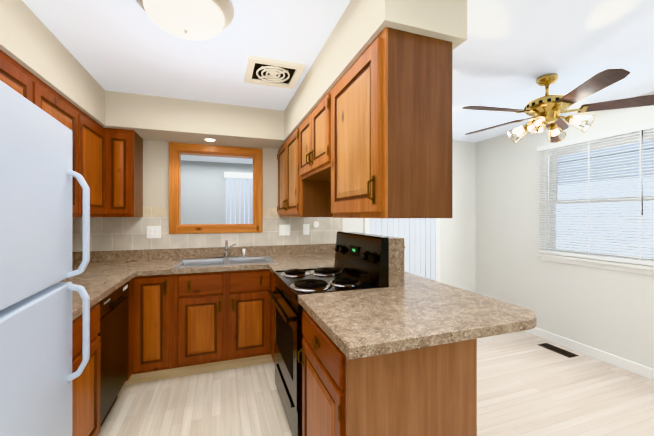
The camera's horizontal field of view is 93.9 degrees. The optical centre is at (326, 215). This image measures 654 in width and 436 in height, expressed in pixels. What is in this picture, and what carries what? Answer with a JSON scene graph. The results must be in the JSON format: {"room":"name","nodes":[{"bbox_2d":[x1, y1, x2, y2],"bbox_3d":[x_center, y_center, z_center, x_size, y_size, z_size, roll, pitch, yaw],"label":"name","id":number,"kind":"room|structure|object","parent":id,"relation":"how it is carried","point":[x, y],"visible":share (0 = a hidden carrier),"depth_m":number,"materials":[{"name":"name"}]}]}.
{"room":"kitchen","nodes":[
{"label":"kitchen","id":0,"kind":"room"},
{"bbox_2d":[181,155,252,223],"bbox_3d":[-1.746,0.146,4.546,5.240,2.490,2.820,0,0,-19],"label":"wall","id":1,"kind":"structure","parent":0,"point":[203,190],"depth_m":5.72,"materials":[{"name":"grey paint"}]},
{"bbox_2d":[224,172,252,223],"bbox_3d":[-1.161,0.226,6.062,1.660,2.110,0.082,0,0,-19],"label":"blinds","id":2,"kind":"object","parent":1,"relation":"attached to","point":[239,198],"visible":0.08,"depth_m":5.88,"materials":[{"name":"white"}]},
{"bbox_2d":[0,0,466,148],"bbox_3d":[-0.705,-0.878,1.605,2.220,0.285,3.180,0,0,-19],"label":"soffit","id":3,"kind":"structure","parent":0,"point":[31,43],"depth_m":1.89,"materials":[{"name":"beige paint"}]},
{"bbox_2d":[325,27,451,217],"bbox_3d":[0.273,-0.363,1.515,0.342,0.746,0.589,0,0,-19],"label":"upper cabinet","id":4,"kind":"object","parent":3,"relation":"attached to","point":[370,136],"depth_m":1.25,"materials":[{"name":"brown wood"}]},
{"bbox_2d":[143,139,474,292],"bbox_3d":[-0.126,0.160,3.552,4.830,2.360,0.120,0,0,-19],"label":"wall","id":5,"kind":"structure","parent":0,"point":[457,249],"depth_m":4.10,"materials":[{"name":"beige paint"}]},
{"bbox_2d":[108,128,142,216],"bbox_3d":[-1.805,-0.362,2.725,0.215,0.746,0.342,0,0,-19],"label":"upper cabinet","id":6,"kind":"object","parent":5,"relation":"attached to","point":[125,147],"depth_m":2.58,"materials":[{"name":"brown wood"}]},
{"bbox_2d":[76,207,340,251],"bbox_3d":[-1.053,0.115,3.161,2.578,0.410,0.009,0,0,-19],"label":"tile backsplash","id":7,"kind":"structure","parent":5,"relation":"attached to","point":[116,233],"depth_m":3.03,"materials":[{"name":"beige tile"}]},
{"bbox_2d":[147,226,160,237],"bbox_3d":[-1.665,0.156,2.940,0.120,0.118,0.009,0,0,-19],"label":"outlet","id":8,"kind":"object","parent":7,"relation":"attached to","point":[155,231],"depth_m":2.94,"materials":[{"name":"white plastic"}]},
{"bbox_2d":[279,225,289,235],"bbox_3d":[-0.465,0.156,3.356,0.120,0.118,0.009,0,0,-19],"label":"outlet","id":9,"kind":"object","parent":7,"relation":"attached to","point":[284,230],"depth_m":3.35,"materials":[{"name":"white plastic"}]},
{"bbox_2d":[303,224,308,234],"bbox_3d":[-0.232,0.151,3.432,0.072,0.118,0.016,0,0,-19],"label":"outlet","id":10,"kind":"object","parent":7,"relation":"attached to","point":[305,226],"depth_m":3.43,"materials":[{"name":"white plastic"}]},
{"bbox_2d":[313,221,318,226],"bbox_3d":[-0.124,0.095,3.472,0.072,0.072,0.012,0,0,-19],"label":"outlet","id":11,"kind":"object","parent":7,"relation":"attached to","point":[315,224],"depth_m":3.47,"materials":[{"name":"white plastic"}]},
{"bbox_2d":[169,142,262,233],"bbox_3d":[-1.138,-0.272,3.189,0.900,0.895,0.142,0,0,-19],"label":"frame","id":12,"kind":"object","parent":5,"relation":"attached to","point":[176,152],"visible":1,"depth_m":3.12,"materials":[{"name":"brown wood"}]},
{"bbox_2d":[277,129,324,216],"bbox_3d":[-0.222,-0.362,2.941,0.342,0.746,0.968,0,0,-19],"label":"upper cabinet","id":13,"kind":"object","parent":5,"relation":"attached to","point":[295,199],"depth_m":2.60,"materials":[{"name":"brown wood"}]},
{"bbox_2d":[297,97,324,182],"bbox_3d":[0.057,-0.513,2.139,0.342,0.446,0.731,0,0,-19],"label":"upper cabinet","id":14,"kind":"object","parent":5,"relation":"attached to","point":[311,132],"depth_m":2.11,"materials":[{"name":"brown wood"}]},
{"bbox_2d":[364,218,439,281],"bbox_3d":[0.976,0.290,3.840,1.100,2.100,0.056,0,0,-19],"label":"vertical blinds","id":15,"kind":"object","parent":5,"relation":"in","point":[421,236],"depth_m":3.91,"materials":[{"name":"white vinyl plastic"}]},
{"bbox_2d":[22,0,653,142],"bbox_3d":[0.808,-1.061,0.860,4.830,0.080,5.820,0,0,-19],"label":"ceiling","id":16,"kind":"structure","parent":0,"point":[506,53],"depth_m":1.87,"materials":[{"name":"white paint"}]},
{"bbox_2d":[136,0,233,39],"bbox_3d":[-0.678,-0.947,1.466,0.444,0.146,0.444,0,0,-19],"label":"dome ceiling light","id":17,"kind":"object","parent":16,"relation":"attached to","point":[196,19],"visible":1,"depth_m":1.41,"materials":[{"name":"white glass"}]},
{"bbox_2d":[244,55,304,88],"bbox_3d":[-0.383,-1.009,2.172,0.370,0.022,0.370,0,0,-19],"label":"ceiling vent","id":18,"kind":"object","parent":16,"relation":"in","point":[272,72],"visible":1,"depth_m":2.14,"materials":[{"name":"beige plastic"}]},
{"bbox_2d":[462,68,653,143],"bbox_3d":[1.582,-0.794,2.272,1.278,0.453,1.278,0,0,-19],"label":"ceiling fan","id":19,"kind":"object","parent":16,"relation":"hanging from","point":[547,109],"visible":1,"depth_m":2.13,"materials":[{"name":"gold metal"}]},
{"bbox_2d":[98,331,653,435],"bbox_3d":[0.828,1.364,0.802,4.830,0.050,5.700,0,0,-19],"label":"floor","id":20,"kind":"structure","parent":0,"point":[527,385],"depth_m":2.22,"materials":[{"name":"beige wood"}]},
{"bbox_2d":[0,80,89,435],"bbox_3d":[-1.101,0.509,0.674,0.771,1.660,0.750,0,0,-24],"label":"refrigerator","id":21,"kind":"object","parent":20,"relation":"on","point":[37,375],"visible":1,"depth_m":0.89,"materials":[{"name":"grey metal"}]},
{"bbox_2d":[72,303,99,435],"bbox_3d":[-1.459,0.902,1.332,0.614,0.876,0.620,0,0,-19],"label":"base cabinet","id":22,"kind":"object","parent":20,"relation":"on","point":[86,402],"depth_m":1.54,"materials":[{"name":"brown wood"}]},
{"bbox_2d":[98,281,128,427],"bbox_3d":[-1.650,0.905,1.912,0.593,0.870,0.590,0,0,-19],"label":"dishwasher","id":23,"kind":"object","parent":20,"relation":"on","point":[113,333],"visible":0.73,"depth_m":1.96,"materials":[{"name":"black metal"}]},
{"bbox_2d":[123,277,134,384],"bbox_3d":[-1.883,0.903,2.550,0.611,0.876,0.619,0,0,-19],"label":"base cabinet","id":24,"kind":"object","parent":20,"relation":"on","point":[131,380],"depth_m":2.37,"materials":[{"name":"brown wood"}]},
{"bbox_2d":[60,243,536,359],"bbox_3d":[-0.657,0.392,2.018,2.579,0.145,2.429,0,0,-19],"label":"countertop","id":25,"kind":"structure","parent":24,"relation":"on","point":[415,311],"depth_m":1.51,"materials":[{"name":"laminate"}]},
{"bbox_2d":[172,256,276,267],"bbox_3d":[-0.938,0.504,2.857,0.850,0.170,0.500,0,0,-19],"label":"double-bowl sink","id":26,"kind":"object","parent":25,"relation":"in","point":[199,262],"visible":0.4,"depth_m":2.95,"materials":[{"name":"silver metal"}]},
{"bbox_2d":[213,240,245,258],"bbox_3d":[-0.936,0.322,2.954,0.308,0.193,0.295,0,0,-19],"label":"sink faucet","id":27,"kind":"object","parent":25,"relation":"on","point":[226,254],"visible":1,"depth_m":3.04,"materials":[{"name":"silver metal"}]},
{"bbox_2d":[135,274,182,382],"bbox_3d":[-1.468,0.903,2.694,0.268,0.876,0.619,0,0,-19],"label":"base cabinet","id":28,"kind":"object","parent":20,"relation":"on","point":[154,294],"depth_m":2.41,"materials":[{"name":"brown wood"}]},
{"bbox_2d":[175,273,273,376],"bbox_3d":[-0.944,0.991,2.875,0.840,0.700,0.619,0,0,-19],"label":"base cabinet","id":29,"kind":"object","parent":20,"relation":"on","point":[189,324],"depth_m":2.59,"materials":[{"name":"brown wood"}]},
{"bbox_2d":[271,273,275,363],"bbox_3d":[-0.118,0.903,2.660,0.680,0.875,0.369,0,0,-19],"label":"cabinet filler","id":30,"kind":"object","parent":20,"relation":"on","point":[272,316],"visible":0.17,"depth_m":2.64,"materials":[{"name":"brown wood"}]},
{"bbox_2d":[268,231,388,435],"bbox_3d":[-0.043,0.734,2.088,0.613,1.212,0.750,0,0,-19],"label":"range","id":31,"kind":"object","parent":20,"relation":"on","point":[361,261],"visible":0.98,"depth_m":1.92,"materials":[{"name":"black metal"}]},
{"bbox_2d":[298,309,476,435],"bbox_3d":[0.208,0.902,1.423,0.585,0.875,0.660,0,0,-19],"label":"base cabinet","id":32,"kind":"object","parent":20,"relation":"on","point":[428,391],"visible":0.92,"depth_m":1.14,"materials":[{"name":"brown wood"}]},
{"bbox_2d":[538,343,578,357],"bbox_3d":[2.301,1.337,3.054,0.130,0.006,0.310,0,0,-19],"label":"floor vent","id":33,"kind":"object","parent":20,"relation":"in","point":[558,350],"visible":1,"depth_m":3.04,"materials":[{"name":"brown metal"}]},
{"bbox_2d":[351,232,403,286],"bbox_3d":[0.300,0.737,2.209,0.110,1.205,0.755,0,0,-19],"label":"wall","id":34,"kind":"structure","parent":0,"point":[396,261],"depth_m":1.85,"materials":[{"name":"laminate"}]},
{"bbox_2d":[475,91,653,368],"bbox_3d":[3.053,0.160,1.574,0.120,2.360,5.700,0,0,-19],"label":"wall","id":35,"kind":"structure","parent":0,"point":[609,311],"depth_m":3.36,"materials":[{"name":"white paint"}]},
{"bbox_2d":[525,327,653,379],"bbox_3d":[2.967,1.295,1.608,0.019,0.090,5.580,0,0,-19],"label":"baseboard","id":36,"kind":"structure","parent":35,"relation":"attached to","point":[633,367],"depth_m":2.85,"materials":[{"name":"white wood"}]},
{"bbox_2d":[537,129,653,274],"bbox_3d":[2.563,-0.112,2.918,0.165,1.195,1.020,0,0,-19],"label":"dining room window","id":37,"kind":"structure","parent":35,"relation":"in","point":[625,267],"depth_m":2.89,"materials":[{"name":"white"}]},
{"bbox_2d":[537,122,653,265],"bbox_3d":[2.489,-0.177,2.893,0.077,1.155,0.990,0,0,-19],"label":"window blinds","id":38,"kind":"object","parent":37,"relation":"attached to","point":[610,134],"visible":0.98,"depth_m":2.81,"materials":[{"name":"white plastic"}]},
{"bbox_3d":[-1.397,0.159,0.031,0.120,2.360,5.700,0,0,-19],"label":"wall","id":39,"kind":"structure","parent":0,"visible":0},
{"bbox_2d":[0,50,39,107],"bbox_3d":[-1.570,-0.363,1.249,0.349,0.746,0.535,0,0,-19],"label":"upper cabinet","id":40,"kind":"object","parent":39,"relation":"attached to","point":[13,74],"depth_m":1.46,"materials":[{"name":"brown wood"}]},
{"bbox_2d":[40,80,83,216],"bbox_3d":[-1.743,-0.363,1.748,0.349,0.746,0.520,0,0,-19],"label":"upper cabinet","id":41,"kind":"object","parent":39,"relation":"attached to","point":[54,104],"depth_m":1.99,"materials":[{"name":"brown wood"}]},
{"bbox_2d":[72,217,75,251],"bbox_3d":[-1.952,0.166,1.833,0.008,0.308,1.890,0,0,-19],"label":"tile backsplash","id":42,"kind":"structure","parent":39,"relation":"attached to","point":[73,218],"depth_m":2.73,"materials":[{"name":"beige tile"}]},
{"bbox_2d":[84,113,107,216],"bbox_3d":[-1.918,-0.363,2.250,0.349,0.746,0.544,0,0,-19],"label":"upper cabinet","id":43,"kind":"object","parent":39,"relation":"attached to","point":[107,164],"depth_m":2.34,"materials":[{"name":"brown wood"}]}
]}

